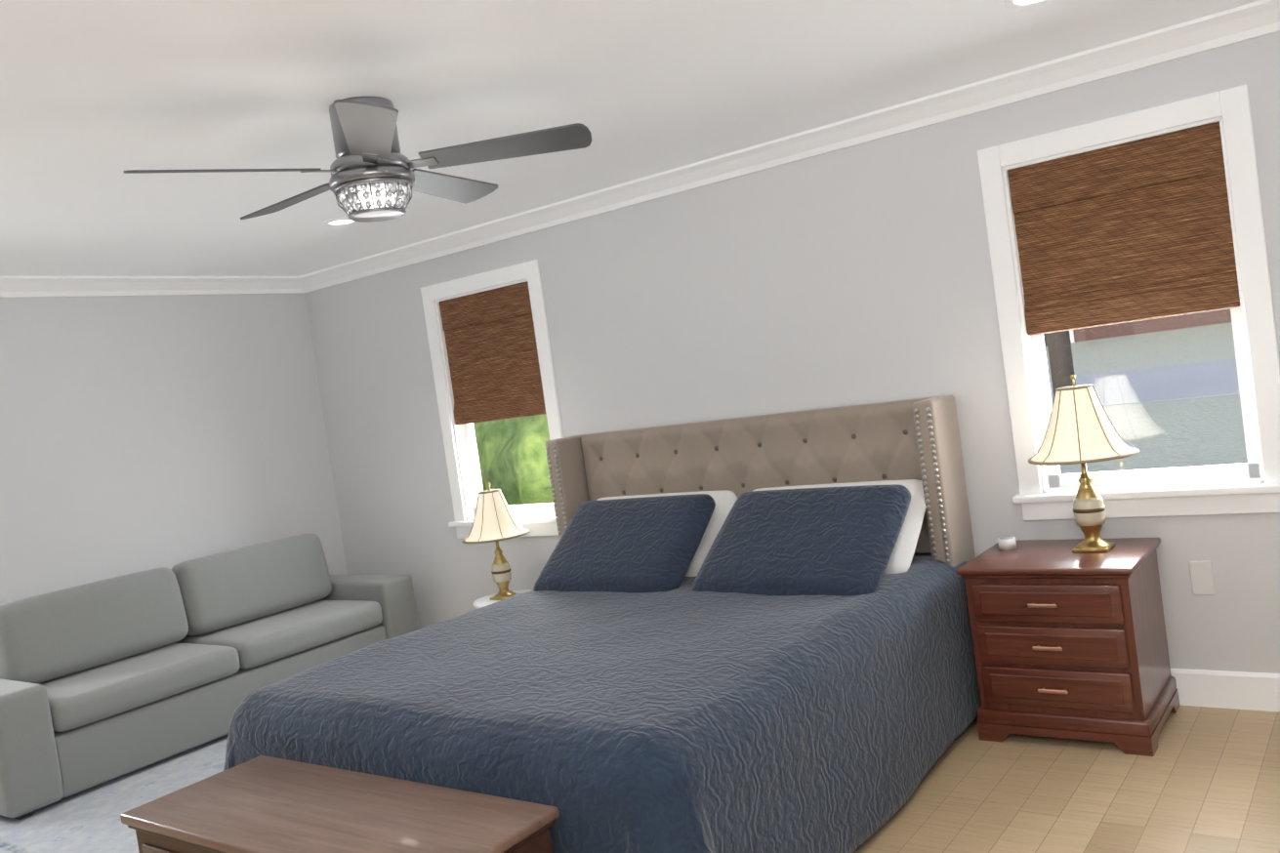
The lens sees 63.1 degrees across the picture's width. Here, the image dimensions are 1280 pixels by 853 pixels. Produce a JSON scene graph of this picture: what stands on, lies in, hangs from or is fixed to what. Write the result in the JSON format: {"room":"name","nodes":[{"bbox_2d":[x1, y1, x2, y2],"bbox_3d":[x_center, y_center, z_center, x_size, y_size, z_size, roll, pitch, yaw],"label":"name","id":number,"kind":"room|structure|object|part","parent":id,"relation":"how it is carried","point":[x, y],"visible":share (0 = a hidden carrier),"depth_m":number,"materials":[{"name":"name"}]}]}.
{"room":"bedroom","nodes":[
{"label":"bedroom","id":0,"kind":"room"},
{"bbox_2d":[0,292,347,605],"bbox_3d":[-3.472,0.536,4.883,0.150,2.440,4.800,-6,3,37],"label":"wall","id":1,"kind":"structure","parent":0,"point":[139,433],"depth_m":5.83,"materials":[{"name":"paint"}]},
{"bbox_2d":[0,276,300,297],"bbox_3d":[-3.523,-0.637,4.789,0.085,0.095,4.560,-6,3,37],"label":"crown molding","id":2,"kind":"structure","parent":1,"relation":"attached to","point":[10,286],"depth_m":5.81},
{"bbox_2d":[0,0,1260,276],"bbox_3d":[-0.934,-1.029,2.889,6.850,0.120,4.950,-6,3,37],"label":"ceiling","id":3,"kind":"structure","parent":0,"point":[98,98],"depth_m":3.35,"materials":[{"name":"paint"}]},
{"bbox_2d":[323,217,358,226],"bbox_3d":[-1.433,-0.982,5.004,0.170,0.008,0.170,-6,3,37],"label":"recessed light","id":4,"kind":"object","parent":3,"relation":"in","point":[339,222],"visible":0.83,"depth_m":5.00,"materials":[{"name":"white"}]},
{"bbox_2d":[123,96,591,222],"bbox_3d":[-0.864,-0.819,3.264,1.304,0.344,1.335,-6,3,37],"label":"ceiling fan","id":5,"kind":"object","parent":3,"relation":"hanging from","point":[371,166],"visible":1,"depth_m":3.16,"materials":[{"name":"silver metal"}]},
{"bbox_2d":[1003,0,1050,8],"bbox_3d":[1.159,-1.263,3.062,0.170,0.008,0.170,-6,3,37],"label":"recessed light","id":6,"kind":"object","parent":3,"relation":"in","point":[1013,4],"visible":0.94,"depth_m":3.11,"materials":[{"name":"white"}]},
{"bbox_2d":[304,31,1279,673],"bbox_3d":[0.653,-0.038,4.864,6.850,2.440,0.150,-6,3,37],"label":"wall","id":7,"kind":"structure","parent":0,"point":[855,275],"depth_m":4.68,"materials":[{"name":"paint"}]},
{"bbox_2d":[420,259,563,538],"bbox_3d":[-0.771,-0.119,5.863,0.950,1.478,0.205,-6,3,37],"label":"window","id":8,"kind":"structure","parent":7,"relation":"in","point":[537,519],"depth_m":5.95,"materials":[{"name":"white wood"}]},
{"bbox_2d":[439,281,546,425],"bbox_3d":[-0.825,-0.395,5.830,0.712,0.720,0.042,-6,3,37],"label":"window blind","id":9,"kind":"object","parent":8,"relation":"attached to","point":[492,354],"visible":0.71,"depth_m":5.82,"materials":[{"name":"brown wood"}]},
{"bbox_2d":[296,0,1279,292],"bbox_3d":[0.422,-1.185,4.721,6.550,0.095,0.085,-6,3,37],"label":"crown molding","id":10,"kind":"structure","parent":7,"relation":"attached to","point":[1254,20],"depth_m":4.34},
{"bbox_2d":[977,83,1279,520],"bbox_3d":[1.836,-0.402,3.909,0.970,1.478,0.205,-6,3,37],"label":"window","id":11,"kind":"structure","parent":7,"relation":"in","point":[1252,485],"depth_m":3.83,"materials":[{"name":"white wood"}]},
{"bbox_2d":[1007,121,1239,334],"bbox_3d":[1.777,-0.713,3.875,0.732,0.650,0.042,-6,3,37],"label":"window blind","id":12,"kind":"object","parent":11,"relation":"attached to","point":[1138,229],"visible":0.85,"depth_m":3.85,"materials":[{"name":"brown wood"}]},
{"bbox_2d":[1188,561,1215,594],"bbox_3d":[2.059,0.554,3.821,0.075,0.125,0.006,-6,3,37],"label":"wall outlet plate","id":13,"kind":"object","parent":7,"relation":"attached to","point":[1202,578],"visible":1,"depth_m":3.82,"materials":[{"name":"white plastic"}]},
{"bbox_2d":[1170,668,1279,711],"bbox_3d":[0.764,1.112,4.845,6.550,0.135,0.016,-6,3,37],"label":"baseboard","id":14,"kind":"structure","parent":7,"relation":"attached to","point":[1245,690],"depth_m":3.78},
{"bbox_2d":[853,705,1279,852],"bbox_3d":[-0.580,1.505,2.994,6.850,0.120,4.950,-6,3,37],"label":"floor","id":15,"kind":"structure","parent":0,"point":[1204,780],"depth_m":3.26,"materials":[{"name":"brown wood"}]},
{"bbox_2d":[0,734,228,852],"bbox_3d":[-2.022,1.565,4.828,1.950,0.009,2.180,-6,3,37],"label":"rug","id":16,"kind":"object","parent":15,"relation":"on","point":[87,821],"visible":0.07,"depth_m":4.41,"materials":[{"name":"grey carpet"}]},
{"bbox_2d":[0,533,419,820],"bbox_3d":[-2.311,1.140,5.466,0.800,0.857,2.300,-6,3,37],"label":"sofa","id":17,"kind":"object","parent":16,"relation":"on","point":[105,681],"visible":0.94,"depth_m":5.12,"materials":[{"name":"grey fabric"}]},
{"bbox_3d":[-2.897,1.406,4.645,0.800,0.520,0.235,-6,3,37],"label":"arm","id":18,"kind":"part","parent":17,"relation":"part of"},
{"bbox_2d":[0,567,188,690],"bbox_3d":[-2.719,0.985,5.173,0.217,0.410,0.916,-17,-4,37],"label":"cushion","id":19,"kind":"object","parent":17,"relation":"on","point":[53,639],"depth_m":5.08,"materials":[{"name":"fabric"}]},
{"bbox_2d":[0,642,240,732],"bbox_3d":[-2.506,1.244,5.053,0.629,0.152,0.912,-6,3,37],"label":"seat cushion","id":20,"kind":"object","parent":17,"relation":"on","point":[90,698],"depth_m":4.91,"materials":[{"name":"fabric"}]},
{"bbox_2d":[168,533,331,636],"bbox_3d":[-2.182,0.879,5.905,0.217,0.410,0.916,-17,-4,37],"label":"cushion","id":21,"kind":"object","parent":17,"relation":"on","point":[225,593],"depth_m":5.78,"materials":[{"name":"fabric"}]},
{"bbox_2d":[180,599,382,669],"bbox_3d":[-1.969,1.138,5.785,0.629,0.152,0.912,-6,3,37],"label":"seat cushion","id":22,"kind":"object","parent":17,"relation":"on","point":[267,641],"depth_m":5.62,"materials":[{"name":"fabric"}]},
{"bbox_2d":[120,755,558,852],"bbox_3d":[-0.791,1.240,2.727,1.240,0.485,0.455,-6,3,37],"label":"chest","id":23,"kind":"object","parent":15,"relation":"on","point":[264,805],"visible":1,"depth_m":2.68,"materials":[{"name":"brown wood"}]},
{"bbox_2d":[473,589,530,609],"bbox_3d":[-0.689,1.130,5.573,0.340,0.440,0.340,-6,3,37],"label":"side table","id":24,"kind":"object","parent":15,"relation":"on","point":[483,601],"visible":0.08,"depth_m":5.54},
{"bbox_2d":[461,482,530,600],"bbox_3d":[-0.762,0.604,5.552,0.363,0.623,0.363,-6,3,37],"label":"table lamp","id":25,"kind":"object","parent":24,"relation":"on","point":[495,520],"visible":1,"depth_m":5.48,"materials":[{"name":"beige fabric"}]},
{"bbox_2d":[223,395,981,852],"bbox_3d":[-0.079,0.708,3.841,2.234,1.250,2.480,-6,3,37],"label":"bed","id":26,"kind":"object","parent":15,"relation":"on","point":[741,636],"visible":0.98,"depth_m":3.48,"materials":[{"name":"fabric"}]},
{"bbox_2d":[223,552,981,852],"bbox_3d":[-0.051,1.007,3.787,2.177,0.616,2.356,-6,3,37],"label":"quilt","id":27,"kind":"object","parent":26,"relation":"on","point":[683,715],"depth_m":3.13,"materials":[{"name":"blue fabric"}]},
{"bbox_3d":[0.485,0.575,4.785,2.030,1.220,0.276,-6,3,37],"label":"headboard frame","id":28,"kind":"part","parent":26,"relation":"part of","materials":[{"name":"fabric"}]},
{"bbox_3d":[0.482,0.367,4.812,1.860,0.790,0.038,-6,3,37],"label":"headboard panel","id":29,"kind":"part","parent":26,"relation":"part of","materials":[{"name":"fabric"}]},
{"bbox_2d":[955,537,1179,756],"bbox_3d":[1.579,0.784,3.843,0.595,0.640,0.547,-6,3,37],"label":"nightstand","id":30,"kind":"object","parent":15,"relation":"on","point":[1067,642],"visible":0.92,"depth_m":3.65,"materials":[{"name":"brown wood"}]},
{"bbox_2d":[997,536,1016,550],"bbox_3d":[1.426,0.452,4.049,0.064,0.044,0.064,-6,3,37],"label":"puck","id":31,"kind":"object","parent":30,"relation":"on","point":[1006,543],"visible":1,"depth_m":4.03,"materials":[{"name":"white plastic"}]},
{"bbox_2d":[1028,373,1139,552],"bbox_3d":[1.619,0.129,3.811,0.378,0.649,0.378,-6,3,37],"label":"table lamp","id":32,"kind":"object","parent":30,"relation":"on","point":[1081,430],"visible":1,"depth_m":3.74,"materials":[{"name":"beige fabric"}]},
{"label":"outside","id":33,"kind":"structure","parent":0,"visible":0},
{"bbox_2d":[1044,322,1247,474],"bbox_3d":[16.917,-2.362,36.578,85.000,1.750,69.400,-6,3,37],"label":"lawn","id":34,"kind":"structure","parent":33,"point":[1145,344],"depth_m":16.28,"materials":[{"name":"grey plant"}]},
{"bbox_2d":[473,413,553,505],"bbox_3d":[-0.257,0.412,7.313,3.749,2.819,1.614,-6,3,37],"label":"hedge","id":35,"kind":"object","parent":34,"relation":"on","point":[535,444],"depth_m":6.89,"materials":[{"name":"green plant"}]},
{"bbox_2d":[1046,330,1075,397],"bbox_3d":[7.911,-4.543,23.986,30.990,7.858,18.556,-6,3,37],"label":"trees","id":36,"kind":"object","parent":34,"relation":"on","point":[1058,360],"depth_m":14.90,"materials":[{"name":"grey plant"}]},
{"bbox_2d":[1043,308,1231,346],"bbox_3d":[15.429,-5.927,36.783,15.000,6.300,8.600,-6,3,37],"label":"house","id":37,"kind":"structure","parent":34,"relation":"on","point":[1184,322],"depth_m":32.01,"materials":[{"name":"brown brick"}]}
]}

